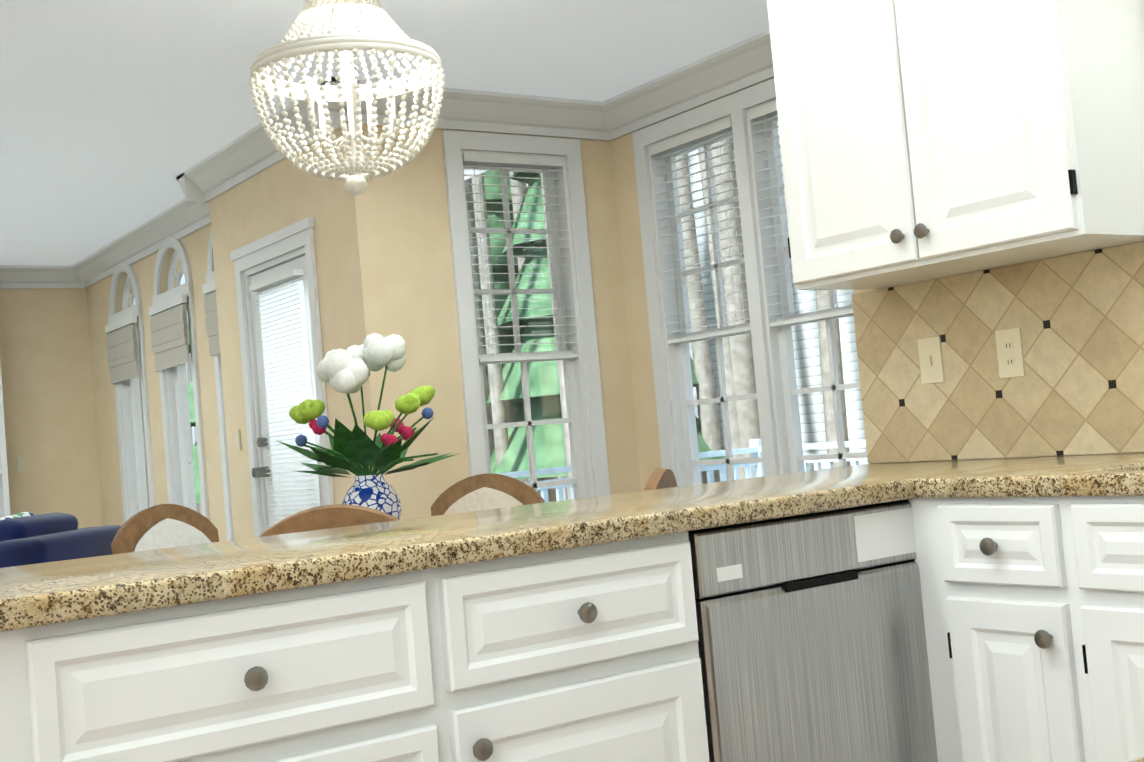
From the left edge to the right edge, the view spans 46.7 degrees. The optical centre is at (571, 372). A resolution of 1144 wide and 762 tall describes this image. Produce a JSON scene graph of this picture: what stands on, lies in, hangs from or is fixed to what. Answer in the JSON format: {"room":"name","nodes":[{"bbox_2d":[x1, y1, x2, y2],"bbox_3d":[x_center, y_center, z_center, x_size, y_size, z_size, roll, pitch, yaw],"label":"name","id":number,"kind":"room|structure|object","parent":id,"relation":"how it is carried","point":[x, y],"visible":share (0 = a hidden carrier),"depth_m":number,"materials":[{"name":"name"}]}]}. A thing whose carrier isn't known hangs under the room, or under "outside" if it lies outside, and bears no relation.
{"room":"kitchen","nodes":[
{"label":"kitchen","id":0,"kind":"room"},
{"bbox_2d":[0,288,102,528],"bbox_3d":[-6.216,0.645,9.111,5.710,2.740,0.140,-3,-3,-35],"label":"wall","id":1,"kind":"structure","parent":0,"point":[48,395],"depth_m":10.51,"materials":[{"name":"paint"}]},
{"bbox_2d":[16,457,26,472],"bbox_3d":[-4.298,0.721,10.337,0.070,0.115,0.014,-3,-3,-35],"label":"switch plate","id":2,"kind":"object","parent":1,"relation":"attached to","point":[21,465],"depth_m":10.33,"materials":[{"name":"beige plastic"}]},
{"bbox_2d":[0,265,67,288],"bbox_3d":[-4.323,-0.751,10.402,0.690,0.165,0.135,-3,-3,-35],"label":"crown molding","id":3,"kind":"structure","parent":1,"relation":"attached to","point":[11,276],"depth_m":10.45,"materials":[{"name":"white wood"}]},
{"bbox_2d":[86,224,226,541],"bbox_3d":[-2.794,0.360,9.302,0.140,2.740,3.760,-3,-3,-35],"label":"wall","id":4,"kind":"structure","parent":0,"point":[195,243],"depth_m":9.44,"materials":[{"name":"paint"}]},
{"bbox_2d":[105,314,141,468],"bbox_3d":[-3.308,0.163,9.809,0.035,1.112,0.700,-3,-3,-35],"label":"blind","id":5,"kind":"object","parent":4,"relation":"attached to","point":[121,343],"depth_m":9.78,"materials":[{"name":"white"}]},
{"bbox_2d":[105,275,149,517],"bbox_3d":[-3.209,0.476,9.844,0.210,2.470,0.700,-3,-3,-35],"label":"window","id":6,"kind":"structure","parent":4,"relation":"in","point":[122,349],"depth_m":10.03,"materials":[{"name":"white"}]},
{"bbox_2d":[108,261,155,522],"bbox_3d":[-3.255,0.441,9.817,0.031,2.545,0.770,-3,-3,-35],"label":"window frame","id":7,"kind":"structure","parent":4,"relation":"attached to","point":[121,268],"depth_m":9.64,"materials":[{"name":"white wood"}]},
{"bbox_2d":[68,206,210,287],"bbox_3d":[-2.987,-0.921,9.218,0.160,0.165,3.620,-3,-3,-35],"label":"crown molding","id":8,"kind":"structure","parent":4,"relation":"attached to","point":[144,240],"depth_m":9.36,"materials":[{"name":"white wood"}]},
{"bbox_2d":[149,293,191,464],"bbox_3d":[-2.684,0.067,8.908,0.035,1.112,0.700,-3,-3,-35],"label":"blind","id":9,"kind":"object","parent":4,"relation":"attached to","point":[169,323],"depth_m":8.87,"materials":[{"name":"white"}]},
{"bbox_2d":[149,250,200,511],"bbox_3d":[-2.585,0.381,8.944,0.210,2.470,0.700,-3,-3,-35],"label":"window","id":10,"kind":"structure","parent":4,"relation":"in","point":[169,332],"depth_m":9.12,"materials":[{"name":"white"}]},
{"bbox_2d":[152,236,209,520],"bbox_3d":[-2.631,0.346,8.916,0.031,2.545,0.770,-3,-3,-35],"label":"window frame","id":11,"kind":"structure","parent":4,"relation":"attached to","point":[166,245],"depth_m":8.71,"materials":[{"name":"white wood"}]},
{"bbox_2d":[202,280,219,355],"bbox_3d":[-1.961,0.286,8.043,0.210,2.470,0.700,-3,-3,-35],"label":"blind","id":12,"kind":"object","parent":4,"relation":"in","point":[210,303],"visible":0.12,"depth_m":8.21,"materials":[{"name":"white"}]},
{"bbox_2d":[205,232,233,540],"bbox_3d":[-2.007,0.251,8.015,0.031,2.545,0.770,-3,-3,-35],"label":"window frame","id":13,"kind":"structure","parent":4,"relation":"attached to","point":[210,276],"depth_m":8.27,"materials":[{"name":"white wood"}]},
{"bbox_2d":[209,123,452,539],"bbox_3d":[-1.297,0.122,6.921,0.390,2.740,1.880,-3,-3,-35],"label":"wall","id":14,"kind":"structure","parent":0,"point":[375,259],"depth_m":6.24,"materials":[{"name":"paint"}]},
{"bbox_2d":[234,429,241,450],"bbox_3d":[-1.870,0.377,7.407,0.013,0.115,0.070,-3,-3,-35],"label":"switch plate","id":15,"kind":"object","parent":14,"relation":"attached to","point":[237,433],"depth_m":7.39,"materials":[{"name":"beige plastic"}]},
{"bbox_2d":[172,77,367,208],"bbox_3d":[-1.610,-1.149,6.838,0.165,0.165,2.150,-3,-3,-35],"label":"crown molding","id":16,"kind":"structure","parent":14,"relation":"attached to","point":[251,153],"depth_m":6.99,"materials":[{"name":"white wood"}]},
{"bbox_2d":[230,217,333,536],"bbox_3d":[-1.477,0.394,6.828,0.033,2.220,1.060,-3,-3,-35],"label":"door frame","id":17,"kind":"structure","parent":14,"relation":"attached to","point":[287,239],"depth_m":6.86,"materials":[{"name":"white wood"}]},
{"bbox_2d":[244,246,323,531],"bbox_3d":[-1.298,0.445,6.947,0.390,2.100,0.880,-3,-3,-35],"label":"door","id":18,"kind":"structure","parent":14,"relation":"in","point":[295,259],"depth_m":7.20,"materials":[{"name":"white wood"}]},
{"bbox_2d":[248,269,319,523],"bbox_3d":[-1.466,0.383,6.816,0.090,1.760,0.799,-3,-3,-35],"label":"door blind","id":19,"kind":"object","parent":18,"relation":"attached to","point":[258,287],"visible":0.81,"depth_m":6.87,"materials":[{"name":"white plastic"}]},
{"bbox_2d":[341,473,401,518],"bbox_3d":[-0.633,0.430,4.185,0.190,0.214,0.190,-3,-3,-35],"label":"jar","id":20,"kind":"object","parent":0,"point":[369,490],"depth_m":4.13,"materials":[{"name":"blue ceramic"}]},
{"bbox_2d":[0,0,769,264],"bbox_3d":[-2.299,-1.350,4.319,7.400,0.120,12.800,-3,-3,-35],"label":"ceiling","id":21,"kind":"structure","parent":0,"point":[117,117],"depth_m":5.84,"materials":[{"name":"white paint"}]},
{"bbox_2d":[249,0,444,195],"bbox_3d":[-0.569,-1.001,4.347,0.993,0.864,0.618,-3,-3,-35],"label":"chandelier","id":22,"kind":"object","parent":21,"relation":"hanging from","point":[390,40],"visible":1,"depth_m":4.13,"materials":[{"name":"white"}]},
{"bbox_2d":[424,129,640,496],"bbox_3d":[-0.189,0.014,6.637,1.110,2.740,0.140,-3,-3,-35],"label":"wall","id":23,"kind":"structure","parent":0,"point":[611,327],"depth_m":6.82,"materials":[{"name":"paint"}]},
{"bbox_2d":[364,80,603,140],"bbox_3d":[-0.429,-1.269,6.438,1.320,0.165,0.135,-3,-3,-35],"label":"crown molding","id":24,"kind":"structure","parent":23,"relation":"attached to","point":[461,109],"depth_m":6.51,"materials":[{"name":"white wood"}]},
{"bbox_2d":[442,130,610,496],"bbox_3d":[-0.189,-0.074,6.526,0.860,2.225,0.054,-3,-3,-35],"label":"window frame","id":25,"kind":"structure","parent":23,"relation":"attached to","point":[455,143],"depth_m":6.54,"materials":[{"name":"white wood"}]},
{"bbox_2d":[461,150,593,501],"bbox_3d":[-0.245,-0.079,6.605,0.630,2.030,0.145,-3,-3,-35],"label":"nook window","id":26,"kind":"structure","parent":23,"relation":"in","point":[551,169],"depth_m":6.69,"materials":[{"name":"white"}]},
{"bbox_2d":[461,151,578,362],"bbox_3d":[-0.263,-0.572,6.593,0.580,1.025,0.060,-3,-3,-35],"label":"blind","id":27,"kind":"object","parent":26,"relation":"attached to","point":[558,163],"depth_m":6.66,"materials":[{"name":"white plastic"}]},
{"bbox_2d":[611,78,779,490],"bbox_3d":[1.208,-0.149,5.717,0.140,2.740,3.260,-3,-3,-35],"label":"wall","id":28,"kind":"structure","parent":0,"point":[637,318],"depth_m":6.83,"materials":[{"name":"paint"}]},
{"bbox_2d":[600,29,773,140],"bbox_3d":[0.986,-1.424,5.698,0.135,0.165,2.980,-3,-3,-35],"label":"crown molding","id":29,"kind":"structure","parent":28,"relation":"attached to","point":[727,71],"depth_m":6.30,"materials":[{"name":"white wood"}]},
{"bbox_2d":[647,115,762,486],"bbox_3d":[0.708,-0.194,6.425,0.145,1.980,0.660,-3,-3,-35],"label":"nook window","id":30,"kind":"structure","parent":28,"relation":"in","point":[668,215],"depth_m":6.60,"materials":[{"name":"white"}]},
{"bbox_2d":[649,117,758,343],"bbox_3d":[0.632,-0.669,6.423,0.060,1.000,0.610,-3,-3,-35],"label":"blind","id":31,"kind":"object","parent":30,"relation":"attached to","point":[662,226],"depth_m":6.56,"materials":[{"name":"white plastic"}]},
{"bbox_2d":[632,78,778,481],"bbox_3d":[0.841,-0.209,6.067,0.054,2.175,1.630,-3,-3,-35],"label":"window frame","id":32,"kind":"structure","parent":28,"relation":"attached to","point":[644,138],"depth_m":6.14,"materials":[{"name":"white wood"}]},
{"bbox_2d":[746,99,866,473],"bbox_3d":[1.128,-0.258,5.819,0.145,1.980,0.660,-3,-3,-35],"label":"nook window","id":33,"kind":"structure","parent":28,"relation":"in","point":[781,318],"depth_m":6.03,"materials":[{"name":"white"}]},
{"bbox_2d":[749,99,866,326],"bbox_3d":[1.052,-0.734,5.817,0.060,1.000,0.610,-3,-3,-35],"label":"blind","id":34,"kind":"object","parent":33,"relation":"attached to","point":[760,179],"depth_m":6.05,"materials":[{"name":"white plastic"}]},
{"bbox_2d":[854,242,1143,499],"bbox_3d":[1.664,-0.340,2.427,0.140,2.740,2.960,-3,-3,-35],"label":"wall","id":35,"kind":"structure","parent":0,"point":[858,291],"depth_m":3.31,"materials":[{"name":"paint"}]},
{"bbox_2d":[767,0,999,295],"bbox_3d":[0.753,-0.763,3.285,0.327,1.065,0.415,-3,-3,-35],"label":"upper cabinet","id":36,"kind":"object","parent":35,"relation":"attached to","point":[833,89],"depth_m":3.19,"materials":[{"name":"white wood"}]},
{"bbox_2d":[884,0,1143,271],"bbox_3d":[0.988,-0.799,2.945,0.327,1.065,0.415,-3,-3,-35],"label":"upper cabinet","id":37,"kind":"object","parent":35,"relation":"attached to","point":[946,164],"depth_m":2.81,"materials":[{"name":"white wood"}]},
{"bbox_3d":[-2.056,1.487,4.187,7.400,0.100,12.800,-3,-3,-35],"label":"floor","id":38,"kind":"structure","parent":0,"visible":0},
{"bbox_2d":[0,362,10,517],"bbox_3d":[-4.782,0.625,9.703,1.160,2.590,0.518,-3,-3,-35],"label":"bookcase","id":39,"kind":"object","parent":38,"relation":"on","point":[4,500],"visible":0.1,"depth_m":9.95,"materials":[{"name":"white"}]},
{"bbox_2d":[111,504,218,553],"bbox_3d":[-1.183,0.907,4.506,0.562,0.943,0.460,-6,-3,30],"label":"dining chair","id":40,"kind":"object","parent":38,"relation":"on","point":[161,526],"visible":0.23,"depth_m":4.62,"materials":[{"name":"brown wood"}]},
{"bbox_2d":[0,572,443,761],"bbox_3d":[-0.619,0.777,2.098,0.644,0.874,0.634,-3,-3,-35],"label":"base cabinet","id":41,"kind":"object","parent":38,"relation":"on","point":[341,672],"depth_m":1.86,"materials":[{"name":"white wood"}]},
{"bbox_2d":[0,452,1087,635],"bbox_3d":[0.023,0.287,2.609,2.387,0.040,0.690,-3,-3,-35],"label":"countertop","id":42,"kind":"structure","parent":41,"relation":"on","point":[73,591],"depth_m":2.19,"materials":[{"name":"beige stone"}]},
{"bbox_2d":[258,504,399,536],"bbox_3d":[-0.566,0.806,3.487,0.460,0.943,0.562,-5,-3,-3],"label":"dining chair","id":43,"kind":"object","parent":38,"relation":"on","point":[327,517],"visible":0.08,"depth_m":3.23,"materials":[{"name":"brown wood"}]},
{"bbox_2d":[431,474,544,515],"bbox_3d":[-0.374,0.851,4.808,0.460,0.943,0.562,-6,-3,19],"label":"dining chair","id":44,"kind":"object","parent":38,"relation":"on","point":[481,492],"visible":0.21,"depth_m":5.04,"materials":[{"name":"brown wood"}]},
{"bbox_2d":[432,532,727,761],"bbox_3d":[-0.140,0.752,2.432,0.526,0.874,0.634,-3,-3,-35],"label":"base cabinet","id":45,"kind":"object","parent":38,"relation":"on","point":[608,653],"depth_m":2.19,"materials":[{"name":"white wood"}]},
{"bbox_2d":[644,468,676,490],"bbox_3d":[0.055,0.776,3.989,0.562,0.943,0.460,-6,-3,15],"label":"dining chair","id":46,"kind":"object","parent":38,"relation":"on","point":[660,478],"visible":0.12,"depth_m":3.88,"materials":[{"name":"brown wood"}]},
{"bbox_2d":[708,500,927,761],"bbox_3d":[0.332,0.728,2.748,0.590,0.869,0.598,-3,-3,-35],"label":"dishwasher","id":47,"kind":"object","parent":38,"relation":"on","point":[818,633],"depth_m":2.50,"materials":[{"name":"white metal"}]},
{"bbox_2d":[912,452,1143,491],"bbox_3d":[1.541,0.126,1.957,0.632,0.040,2.132,-3,-3,-35],"label":"countertop","id":48,"kind":"structure","parent":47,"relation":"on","point":[1123,469],"depth_m":2.52,"materials":[{"name":"beige stone"}]},
{"bbox_2d":[828,704,1143,761],"bbox_3d":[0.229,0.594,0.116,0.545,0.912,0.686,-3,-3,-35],"label":"base cabinet","id":49,"kind":"object","parent":38,"relation":"on","point":[1025,732],"depth_m":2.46,"materials":[{"name":"white wood"}]},
{"bbox_2d":[908,488,1067,731],"bbox_3d":[1.064,0.660,2.685,0.627,0.874,0.368,-3,-3,-35],"label":"base cabinet","id":50,"kind":"object","parent":38,"relation":"on","point":[984,573],"depth_m":2.53,"materials":[{"name":"white wood"}]},
{"bbox_2d":[1028,668,1143,719],"bbox_3d":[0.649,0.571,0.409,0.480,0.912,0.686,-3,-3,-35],"label":"base cabinet","id":51,"kind":"object","parent":38,"relation":"on","point":[1122,696],"depth_m":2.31,"materials":[{"name":"white wood"}]},
{"bbox_2d":[1048,488,1143,687],"bbox_3d":[1.290,0.626,2.360,0.627,0.874,0.427,-3,-3,-35],"label":"base cabinet","id":52,"kind":"object","parent":38,"relation":"on","point":[1098,533],"depth_m":2.32,"materials":[{"name":"white wood"}]},
{"bbox_3d":[-0.591,0.922,4.162,1.064,0.772,1.064,-3,-3,-35],"label":"dining table","id":53,"kind":"object","parent":38,"relation":"on","visible":0},
{"bbox_2d":[276,333,456,518],"bbox_3d":[-0.599,0.200,4.203,0.564,0.667,0.633,-3,-3,-35],"label":"vase","id":54,"kind":"object","parent":53,"relation":"on","point":[347,372],"visible":0.98,"depth_m":4.13,"materials":[{"name":"blue ceramic"}]},
{"bbox_3d":[-4.182,1.748,7.077,3.060,0.008,3.550,-3,-3,-35],"label":"rug","id":55,"kind":"object","parent":38,"relation":"on","visible":0},
{"bbox_2d":[0,512,120,567],"bbox_3d":[-2.711,1.131,6.359,0.890,0.902,0.900,-5,-3,8],"label":"sofa","id":56,"kind":"object","parent":55,"relation":"on","point":[27,538],"visible":0.23,"depth_m":6.14,"materials":[{"name":"blue fabric"}]},
{"label":"outside","id":57,"kind":"structure","parent":0,"visible":0},
{"bbox_2d":[496,439,869,502],"bbox_3d":[2.117,0.839,7.024,2.762,1.060,6.100,-3,-3,-35],"label":"deck","id":58,"kind":"object","parent":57,"point":[709,468],"depth_m":9.73,"materials":[{"name":"white wood"}]},
{"bbox_3d":[5.450,2.075,13.414,15.300,0.100,44.000,-3,-3,-35],"label":"ground","id":59,"kind":"structure","parent":57,"visible":0},
{"bbox_2d":[188,137,850,502],"bbox_3d":[5.447,-5.944,15.043,11.860,16.225,35.216,-3,-3,-39],"label":"outdoor background","id":60,"kind":"object","parent":59,"relation":"on","point":[544,430],"depth_m":18.94,"materials":[{"name":"green plant"}]},
{"bbox_2d":[687,122,866,483],"bbox_3d":[4.540,-1.439,20.481,0.400,7.900,10.000,-3,-3,-35],"label":"neighbouring house","id":61,"kind":"structure","parent":59,"relation":"on","point":[851,368],"depth_m":21.30,"materials":[{"name":"white"}]},
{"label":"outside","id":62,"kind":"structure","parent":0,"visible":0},
{"bbox_2d":[134,183,568,513],"bbox_3d":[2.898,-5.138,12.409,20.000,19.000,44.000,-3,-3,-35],"label":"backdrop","id":63,"kind":"structure","parent":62,"point":[193,439],"depth_m":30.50,"materials":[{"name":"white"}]}
]}

